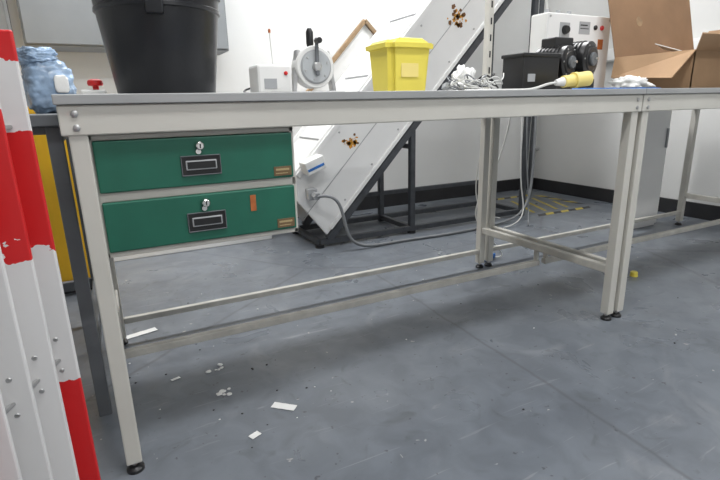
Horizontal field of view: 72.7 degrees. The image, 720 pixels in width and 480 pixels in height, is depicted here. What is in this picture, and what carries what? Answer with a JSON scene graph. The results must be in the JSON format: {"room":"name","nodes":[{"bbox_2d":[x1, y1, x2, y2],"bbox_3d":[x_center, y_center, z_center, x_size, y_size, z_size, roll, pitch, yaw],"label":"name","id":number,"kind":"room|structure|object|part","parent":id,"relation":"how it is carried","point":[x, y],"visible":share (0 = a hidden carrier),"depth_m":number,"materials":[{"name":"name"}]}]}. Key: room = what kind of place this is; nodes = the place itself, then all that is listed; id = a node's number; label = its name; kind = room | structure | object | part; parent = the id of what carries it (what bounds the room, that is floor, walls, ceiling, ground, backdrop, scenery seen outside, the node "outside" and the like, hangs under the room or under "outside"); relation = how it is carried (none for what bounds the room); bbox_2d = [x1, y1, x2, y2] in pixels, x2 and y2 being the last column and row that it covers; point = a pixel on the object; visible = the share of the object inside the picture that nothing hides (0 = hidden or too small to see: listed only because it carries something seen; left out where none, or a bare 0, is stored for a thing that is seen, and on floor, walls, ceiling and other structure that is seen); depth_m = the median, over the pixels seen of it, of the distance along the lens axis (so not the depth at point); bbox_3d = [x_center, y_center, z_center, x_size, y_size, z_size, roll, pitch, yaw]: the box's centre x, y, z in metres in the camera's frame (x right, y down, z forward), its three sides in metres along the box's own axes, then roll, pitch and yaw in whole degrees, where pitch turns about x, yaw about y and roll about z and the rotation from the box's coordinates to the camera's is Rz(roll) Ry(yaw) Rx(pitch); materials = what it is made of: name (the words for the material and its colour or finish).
{"room":"workshop","nodes":[
{"label":"workshop","id":0,"kind":"room"},
{"bbox_2d":[7,0,539,191],"bbox_3d":[-1.188,-1.439,3.350,6.750,2.800,0.100,-9,17,-26],"label":"wall","id":1,"kind":"structure","parent":0,"point":[447,151],"depth_m":3.80,"materials":[{"name":"white paint"}]},
{"bbox_2d":[0,0,15,44],"bbox_3d":[-2.478,-1.357,2.602,0.980,0.700,0.028,-9,17,-26],"label":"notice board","id":2,"kind":"object","parent":1,"relation":"attached to","point":[5,20],"visible":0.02,"depth_m":2.83,"materials":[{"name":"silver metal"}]},
{"bbox_2d":[16,0,228,54],"bbox_3d":[-1.416,-1.547,2.944,1.120,0.765,0.332,-9,17,-26],"label":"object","id":3,"kind":"object","parent":1,"relation":"attached to","point":[59,25],"visible":0.37,"depth_m":2.74,"materials":[{"name":"silver metal"}]},
{"bbox_3d":[-1.600,-1.475,2.702,0.540,0.745,0.015,-9,17,-26],"label":"door","id":4,"kind":"part","parent":3,"relation":"part of","materials":[{"name":"white"}]},
{"bbox_3d":[-1.108,-1.554,2.946,0.550,0.745,0.015,-9,17,-26],"label":"door","id":5,"kind":"part","parent":3,"relation":"part of","materials":[{"name":"white"}]},
{"bbox_2d":[298,178,526,217],"bbox_3d":[0.459,-0.387,4.443,2.932,0.115,0.018,-9,17,-26],"label":"baseboard","id":6,"kind":"structure","parent":1,"relation":"attached to","point":[371,202],"depth_m":4.55,"materials":[{"name":"black plastic"}]},
{"bbox_2d":[65,189,719,479],"bbox_3d":[0.273,0.662,1.077,6.750,0.100,6.300,-9,17,-26],"label":"floor","id":7,"kind":"structure","parent":0,"point":[615,399],"depth_m":1.72,"materials":[{"name":"grey concrete"}]},
{"bbox_2d":[0,29,100,479],"bbox_3d":[-0.517,0.224,0.665,0.076,1.000,0.468,-2,16,-4],"label":"barrier","id":8,"kind":"object","parent":7,"relation":"on","point":[46,433],"visible":1,"depth_m":0.77,"materials":[{"name":"red plastic"}]},
{"bbox_2d":[28,108,91,293],"bbox_3d":[-1.728,-0.187,2.398,0.700,0.920,0.465,-9,17,-26],"label":"storage cabinet","id":9,"kind":"object","parent":7,"relation":"on","point":[41,144],"visible":0.02,"depth_m":2.31,"materials":[{"name":"yellow metal"}]},
{"bbox_2d":[29,113,111,416],"bbox_3d":[-1.589,0.115,1.383,1.470,0.875,0.850,-9,17,-26],"label":"bench","id":10,"kind":"object","parent":7,"relation":"on","point":[41,124],"visible":0.57,"depth_m":1.35,"materials":[{"name":"grey metal"}]},
{"bbox_2d":[29,113,58,126],"bbox_3d":[-1.599,-0.293,1.270,1.470,0.030,0.850,-9,17,-26],"label":"countertop","id":11,"kind":"structure","parent":10,"relation":"on","point":[37,120],"depth_m":1.21,"materials":[{"name":"grey metal"}]},
{"bbox_2d":[16,46,76,113],"bbox_3d":[-1.134,-0.576,1.773,0.172,0.233,0.156,-15,20,-40],"label":"plastic bag","id":12,"kind":"object","parent":10,"relation":"on","point":[44,75],"visible":0.91,"depth_m":1.72,"materials":[{"name":"blue plastic"}]},
{"bbox_3d":[-1.737,0.277,1.775,1.355,0.040,0.025,-9,17,-26],"label":"rail","id":13,"kind":"part","parent":10,"relation":"part of","materials":[{"name":"grey metal"}]},
{"bbox_3d":[-1.124,-0.055,2.011,0.035,0.845,0.035,-9,17,-26],"label":"leg","id":14,"kind":"part","parent":10,"relation":"part of","materials":[{"name":"grey metal"}]},
{"bbox_3d":[-0.946,0.264,1.754,0.025,0.040,0.715,-9,17,-26],"label":"rail","id":15,"kind":"part","parent":10,"relation":"part of","materials":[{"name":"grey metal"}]},
{"bbox_2d":[126,327,157,338],"bbox_3d":[-0.892,0.380,1.997,0.120,0.002,0.035,-15,20,-40],"label":"paper scrap","id":16,"kind":"object","parent":7,"relation":"on","point":[153,328],"visible":0.96,"depth_m":1.99,"materials":[{"name":"white paper"}]},
{"bbox_2d":[249,431,261,438],"bbox_3d":[-0.292,0.542,1.359,0.020,0.002,0.030,11,20,38],"label":"paper scrap","id":17,"kind":"object","parent":7,"relation":"on","point":[255,434],"visible":1,"depth_m":1.36,"materials":[{"name":"white paper"}]},
{"bbox_2d":[271,402,296,410],"bbox_3d":[-0.231,0.506,1.487,0.075,0.002,0.028,3,16,15],"label":"paper scrap","id":18,"kind":"object","parent":7,"relation":"on","point":[278,405],"visible":1,"depth_m":1.49,"materials":[{"name":"white paper"}]},
{"bbox_2d":[292,19,376,137],"bbox_3d":[-0.301,-0.904,3.760,1.334,1.512,0.166,-9,17,-26],"label":"panel","id":19,"kind":"object","parent":7,"relation":"on","point":[361,35],"visible":0.09,"depth_m":3.77,"materials":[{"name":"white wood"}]},
{"bbox_3d":[0.146,-1.593,3.850,0.340,0.030,0.035,40,-7,-30],"label":"frame","id":20,"kind":"part","parent":19,"relation":"part of","materials":[{"name":"brown wood"}]},
{"bbox_2d":[51,79,645,474],"bbox_3d":[0.033,-0.099,1.842,1.856,0.968,0.840,-9,17,-26],"label":"workbench","id":21,"kind":"object","parent":7,"relation":"on","point":[154,172],"depth_m":1.19,"materials":[{"name":"grey metal"}]},
{"bbox_3d":[-0.762,-0.431,1.397,0.065,0.054,0.060,-9,17,-26],"label":"emergency stop button","id":22,"kind":"part","parent":21,"relation":"part of","materials":[{"name":"red plastic"}]},
{"bbox_3d":[-0.580,0.140,1.122,0.036,0.864,0.036,-9,17,-26],"label":"leg","id":23,"kind":"part","parent":21,"relation":"part of","materials":[{"name":"beige paint"}]},
{"bbox_3d":[-0.941,-0.038,1.794,0.036,0.864,0.036,-9,17,-26],"label":"leg","id":24,"kind":"part","parent":21,"relation":"part of","materials":[{"name":"beige paint"}]},
{"bbox_2d":[91,0,220,93],"bbox_3d":[-0.551,-0.545,1.367,0.340,0.280,0.356,-9,17,-26],"label":"bucket","id":25,"kind":"object","parent":21,"relation":"on","point":[151,46],"visible":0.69,"depth_m":1.26,"materials":[{"name":"plastic"}]},
{"bbox_3d":[-0.503,-0.246,1.396,0.420,0.082,0.546,-9,17,-26],"label":"drawer","id":26,"kind":"part","parent":21,"relation":"part of","materials":[{"name":"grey metal"}]},
{"bbox_3d":[-0.372,-0.187,1.151,0.444,0.112,0.020,-9,17,-26],"label":"drawer","id":27,"kind":"part","parent":21,"relation":"part of","materials":[{"name":"green metal"}]},
{"bbox_2d":[114,235,271,261],"bbox_3d":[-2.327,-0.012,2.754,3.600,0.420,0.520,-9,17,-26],"label":"trim","id":28,"kind":"structure","parent":21,"relation":"attached to","point":[178,250],"depth_m":3.13,"materials":[{"name":"white paint"}]},
{"bbox_3d":[-0.378,-0.125,1.180,0.462,0.022,0.026,-9,17,-26],"label":"drawer rail","id":29,"kind":"part","parent":21,"relation":"part of","materials":[{"name":"grey metal"}]},
{"bbox_3d":[-0.369,-0.058,1.187,0.444,0.112,0.020,-9,17,-26],"label":"drawer","id":30,"kind":"part","parent":21,"relation":"part of","materials":[{"name":"green metal"}]},
{"bbox_2d":[243,28,338,91],"bbox_3d":[-0.174,-0.573,1.569,0.384,0.208,0.167,-9,17,-26],"label":"machine","id":31,"kind":"object","parent":21,"relation":"on","point":[312,66],"visible":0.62,"depth_m":1.57,"materials":[{"name":"white plastic"}]},
{"bbox_3d":[-0.211,-0.548,1.592,0.014,0.132,0.030,1,12,-28],"label":"support arm","id":32,"kind":"part","parent":31,"relation":"part of"},
{"bbox_3d":[-0.164,-0.657,1.589,0.024,0.056,0.024,-9,17,-26],"label":"knob","id":33,"kind":"part","parent":31,"relation":"part of","materials":[{"name":"black plastic"}]},
{"bbox_3d":[-0.151,-0.488,1.629,0.170,0.012,0.120,-9,17,-26],"label":"plate","id":34,"kind":"part","parent":31,"relation":"part of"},
{"bbox_3d":[-0.138,-0.588,1.570,0.012,0.115,0.008,-9,17,-26],"label":"crank arm","id":35,"kind":"part","parent":31,"relation":"part of","materials":[{"name":"grey metal"}]},
{"bbox_3d":[-0.133,-0.631,1.546,0.018,0.018,0.026,-9,17,-26],"label":"crank knob","id":36,"kind":"part","parent":31,"relation":"part of","materials":[{"name":"black plastic"}]},
{"bbox_3d":[-0.103,-0.566,1.646,0.014,0.132,0.030,-19,21,-23],"label":"support arm","id":37,"kind":"part","parent":31,"relation":"part of"},
{"bbox_2d":[51,88,645,104],"bbox_3d":[0.023,-0.503,1.730,1.856,0.020,0.840,-9,17,-26],"label":"countertop","id":38,"kind":"structure","parent":21,"relation":"on","point":[142,98],"depth_m":1.20,"materials":[{"name":"grey laminate"}]},
{"bbox_2d":[365,37,433,90],"bbox_3d":[0.140,-0.619,1.751,0.197,0.186,0.187,-9,17,-26],"label":"plastic tub","id":39,"kind":"object","parent":21,"relation":"on","point":[401,63],"visible":0.93,"depth_m":1.69,"materials":[{"name":"yellow plastic"}]},
{"bbox_3d":[0.138,-0.694,1.730,0.180,0.012,0.170,-9,17,-26],"label":"lid","id":40,"kind":"part","parent":39,"relation":"part of","materials":[{"name":"yellow plastic"}]},
{"bbox_2d":[441,64,503,89],"bbox_3d":[0.431,-0.657,1.982,0.246,0.123,0.298,-9,17,-26],"label":"pile","id":41,"kind":"object","parent":21,"relation":"on","point":[463,78],"visible":0.94,"depth_m":1.95,"materials":[{"name":"white plastic"}]},
{"bbox_3d":[0.649,-0.293,2.580,0.036,0.864,0.036,-9,17,-26],"label":"leg","id":42,"kind":"part","parent":21,"relation":"part of","materials":[{"name":"beige paint"}]},
{"bbox_2d":[482,0,493,88],"bbox_3d":[0.621,-1.349,2.284,0.050,1.286,0.054,-9,17,-26],"label":"upright post","id":43,"kind":"object","parent":21,"relation":"on","point":[489,4],"visible":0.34,"depth_m":2.38,"materials":[{"name":"white metal"}]},
{"bbox_2d":[464,71,593,89],"bbox_3d":[0.638,-0.603,1.857,0.601,0.074,0.067,-7,17,-21],"label":"plug","id":44,"kind":"object","parent":21,"relation":"on","point":[575,79],"visible":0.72,"depth_m":1.92,"materials":[{"name":"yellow plastic"}]},
{"bbox_2d":[501,37,598,89],"bbox_3d":[0.822,-0.755,2.111,0.495,0.225,0.183,-9,17,-26],"label":"motor","id":45,"kind":"object","parent":21,"relation":"on","point":[557,57],"visible":0.85,"depth_m":2.02,"materials":[{"name":"metal"}]},
{"bbox_3d":[0.688,-0.652,1.965,0.040,0.030,0.002,-9,17,-26],"label":"socket plate","id":46,"kind":"part","parent":45,"relation":"part of","materials":[{"name":"grey plastic"}]},
{"bbox_3d":[0.707,-0.758,2.018,0.210,0.015,0.130,-9,17,-26],"label":"junction lid","id":47,"kind":"part","parent":45,"relation":"part of","materials":[{"name":"black plastic"}]},
{"bbox_3d":[0.846,-0.768,2.127,0.136,0.136,0.140,-15,20,-40],"label":"motor","id":48,"kind":"part","parent":45,"relation":"part of","materials":[{"name":"black plastic"}]},
{"bbox_3d":[0.893,-0.755,2.076,0.098,0.098,0.006,-15,20,-40],"label":"motor","id":49,"kind":"part","parent":45,"relation":"part of","materials":[{"name":"black plastic"}]},
{"bbox_3d":[0.906,-0.692,2.195,0.260,0.055,0.130,-9,17,-26],"label":"motor","id":50,"kind":"part","parent":45,"relation":"part of","materials":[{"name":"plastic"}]},
{"bbox_3d":[0.961,-0.801,2.180,0.148,0.148,0.140,-15,20,-40],"label":"motor","id":51,"kind":"part","parent":45,"relation":"part of","materials":[{"name":"black plastic"}]},
{"bbox_3d":[1.008,-0.788,2.129,0.107,0.107,0.006,-15,20,-40],"label":"motor","id":52,"kind":"part","parent":45,"relation":"part of","materials":[{"name":"black plastic"}]},
{"bbox_3d":[1.010,-0.115,1.908,0.036,0.864,0.036,-9,17,-26],"label":"leg","id":53,"kind":"part","parent":21,"relation":"part of","materials":[{"name":"beige paint"}]},
{"bbox_2d":[292,0,538,248],"bbox_3d":[0.557,-1.331,3.370,2.323,2.502,0.665,-9,17,-26],"label":"conveyor","id":54,"kind":"object","parent":7,"relation":"on","point":[337,167],"visible":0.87,"depth_m":3.20,"materials":[{"name":"grey metal"}]},
{"bbox_3d":[0.418,-1.440,3.620,2.318,2.420,0.025,-9,17,-26],"label":"panel","id":55,"kind":"part","parent":54,"relation":"part of","materials":[{"name":"white metal"}]},
{"bbox_3d":[0.328,-1.524,3.300,0.012,2.776,0.413,40,-7,-30],"label":"plate","id":56,"kind":"part","parent":54,"relation":"part of","materials":[{"name":"white metal"}]},
{"bbox_3d":[0.157,-0.495,3.729,0.038,0.719,0.038,-9,17,-26],"label":"frame post","id":57,"kind":"part","parent":54,"relation":"part of","materials":[{"name":"metal"}]},
{"bbox_3d":[0.310,-0.206,3.888,1.730,0.035,0.035,-9,17,-26],"label":"rail","id":58,"kind":"part","parent":54,"relation":"part of","materials":[{"name":"metal"}]},
{"bbox_3d":[0.355,-0.398,3.360,0.038,0.719,0.038,-9,17,-26],"label":"frame post","id":59,"kind":"part","parent":54,"relation":"part of","materials":[{"name":"metal"}]},
{"bbox_3d":[0.508,-0.108,3.519,1.730,0.035,0.035,-9,17,-26],"label":"rail","id":60,"kind":"part","parent":54,"relation":"part of","materials":[{"name":"metal"}]},
{"bbox_3d":[0.493,-0.414,3.931,1.310,0.030,0.030,-9,17,-26],"label":"brace rail","id":61,"kind":"part","parent":54,"relation":"part of","materials":[{"name":"metal"}]},
{"bbox_3d":[1.058,-1.168,4.035,0.038,1.811,0.038,-9,17,-26],"label":"frame post","id":62,"kind":"part","parent":54,"relation":"part of","materials":[{"name":"metal"}]},
{"bbox_3d":[1.262,-1.067,3.656,0.038,1.811,0.038,-9,17,-26],"label":"frame post","id":63,"kind":"part","parent":54,"relation":"part of","materials":[{"name":"metal"}]},
{"bbox_2d":[128,233,702,447],"bbox_3d":[0.324,0.276,2.263,2.556,0.009,1.656,-9,17,-26],"label":"debris","id":64,"kind":"object","parent":7,"relation":"on","point":[221,391],"visible":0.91,"depth_m":1.59,"materials":[{"name":"white paper"}]},
{"bbox_2d":[496,194,590,215],"bbox_3d":[1.119,-0.250,4.107,1.670,0.001,0.735,-9,17,-26],"label":"tape","id":65,"kind":"object","parent":7,"relation":"on","point":[579,208],"visible":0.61,"depth_m":4.25,"materials":[{"name":"plastic"}]},
{"bbox_2d":[484,88,719,317],"bbox_3d":[1.668,-0.335,2.657,1.824,0.914,0.840,-9,17,-26],"label":"workbench","id":66,"kind":"object","parent":7,"relation":"on","point":[655,99],"visible":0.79,"depth_m":2.23,"materials":[{"name":"grey metal"}]},
{"bbox_3d":[0.704,-0.302,2.607,0.036,0.864,0.036,-9,17,-26],"label":"leg","id":67,"kind":"part","parent":66,"relation":"part of","materials":[{"name":"beige paint"}]},
{"bbox_2d":[475,117,528,257],"bbox_3d":[0.956,-0.488,3.103,0.156,0.998,1.186,7,17,27],"label":"hanging cables","id":68,"kind":"object","parent":66,"relation":"hanging from","point":[509,117],"visible":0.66,"depth_m":3.53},
{"bbox_2d":[529,0,610,87],"bbox_3d":[1.001,-1.259,2.463,0.675,1.000,0.170,-9,17,-26],"label":"enclosure","id":69,"kind":"object","parent":66,"relation":"on","point":[547,24],"visible":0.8,"depth_m":2.50,"materials":[{"name":"plastic"}]},
{"bbox_2d":[559,22,569,37],"bbox_3d":[1.028,-1.056,2.457,0.070,0.070,0.003,-9,17,-26],"label":"switch plate","id":70,"kind":"object","parent":69,"relation":"attached to","point":[562,25],"depth_m":2.45,"materials":[{"name":"grey plastic"}]},
{"bbox_2d":[562,25,569,34],"bbox_3d":[1.033,-1.053,2.447,0.044,0.044,0.020,-9,17,-26],"label":"switch","id":71,"kind":"object","parent":69,"relation":"attached to","point":[565,28],"depth_m":2.44,"materials":[{"name":"black plastic"}]},
{"bbox_2d":[572,75,655,88],"bbox_3d":[1.060,-0.634,1.959,0.200,0.063,0.668,11,20,38],"label":"packaging","id":72,"kind":"object","parent":66,"relation":"on","point":[628,81],"visible":0.7,"depth_m":2.07,"materials":[{"name":"white plastic"}]},
{"bbox_3d":[1.065,-0.124,1.935,0.036,0.864,0.036,-9,17,-26],"label":"leg","id":73,"kind":"part","parent":66,"relation":"part of","materials":[{"name":"beige paint"}]},
{"bbox_2d":[608,0,719,87],"bbox_3d":[1.694,-1.033,2.430,1.002,0.550,0.623,-9,17,-26],"label":"cardboard box","id":74,"kind":"object","parent":66,"relation":"on","point":[652,39],"visible":0.87,"depth_m":2.53,"materials":[{"name":"brown cardboard"}]},
{"bbox_2d":[634,88,719,94],"bbox_3d":[1.658,-0.766,2.538,1.824,0.020,0.840,-9,17,-26],"label":"countertop","id":75,"kind":"structure","parent":66,"relation":"on","point":[648,90],"depth_m":1.87,"materials":[{"name":"grey laminate"}]},
{"bbox_3d":[2.269,-0.553,3.381,0.036,0.864,0.036,-9,17,-26],"label":"leg","id":76,"kind":"part","parent":66,"relation":"part of","materials":[{"name":"beige paint"}]},
{"bbox_2d":[629,270,637,276],"bbox_3d":[1.407,0.173,2.512,0.038,0.025,0.038,-9,17,-26],"label":"cap","id":77,"kind":"object","parent":7,"relation":"on","point":[633,273],"visible":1,"depth_m":2.50,"materials":[{"name":"plastic"}]},
{"bbox_2d":[633,110,671,228],"bbox_3d":[1.961,-0.514,3.379,0.280,0.860,0.150,-9,17,-26],"label":"base cabinet","id":78,"kind":"object","parent":7,"relation":"on","point":[658,123],"visible":0.48,"depth_m":3.33,"materials":[{"name":"metal"}]},
{"bbox_3d":[2.085,-0.692,3.320,0.010,0.130,0.015,-9,17,-26],"label":"handle","id":79,"kind":"part","parent":78,"relation":"part of","materials":[{"name":"grey plastic"}]},
{"bbox_2d":[533,0,719,205],"bbox_3d":[3.191,-1.208,2.148,0.100,2.800,6.100,-9,17,-26],"label":"wall","id":80,"kind":"structure","parent":0,"point":[581,149],"depth_m":4.20,"materials":[{"name":"grey paint"}]},
{"bbox_2d":[528,0,544,185],"bbox_3d":[1.728,-1.867,4.650,0.112,2.800,0.044,-9,17,-26],"label":"pipe","id":81,"kind":"object","parent":80,"relation":"attached to","point":[542,2],"visible":0.37,"depth_m":4.87,"materials":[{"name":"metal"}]},
{"bbox_2d":[532,178,719,220],"bbox_3d":[3.168,0.093,2.481,0.018,0.115,6.100,-9,17,-26],"label":"baseboard","id":82,"kind":"structure","parent":80,"relation":"attached to","point":[692,209],"depth_m":4.32,"materials":[{"name":"black plastic"}]},
{"bbox_2d":[607,38,699,61],"bbox_3d":[2.278,-1.451,3.738,0.056,0.100,2.180,-9,17,-26],"label":"wall trunking","id":83,"kind":"structure","parent":80,"relation":"attached to","point":[610,55],"depth_m":4.04,"materials":[{"name":"white plastic"}]},
{"bbox_3d":[2.078,-1.535,4.058,0.006,0.080,0.150,-9,17,-26],"label":"socket plate","id":84,"kind":"part","parent":83,"relation":"part of","materials":[{"name":"white plastic"}]},
{"bbox_3d":[2.401,-1.376,3.457,0.006,0.080,0.150,-9,17,-26],"label":"socket plate","id":85,"kind":"part","parent":83,"relation":"part of","materials":[{"name":"white plastic"}]}
]}

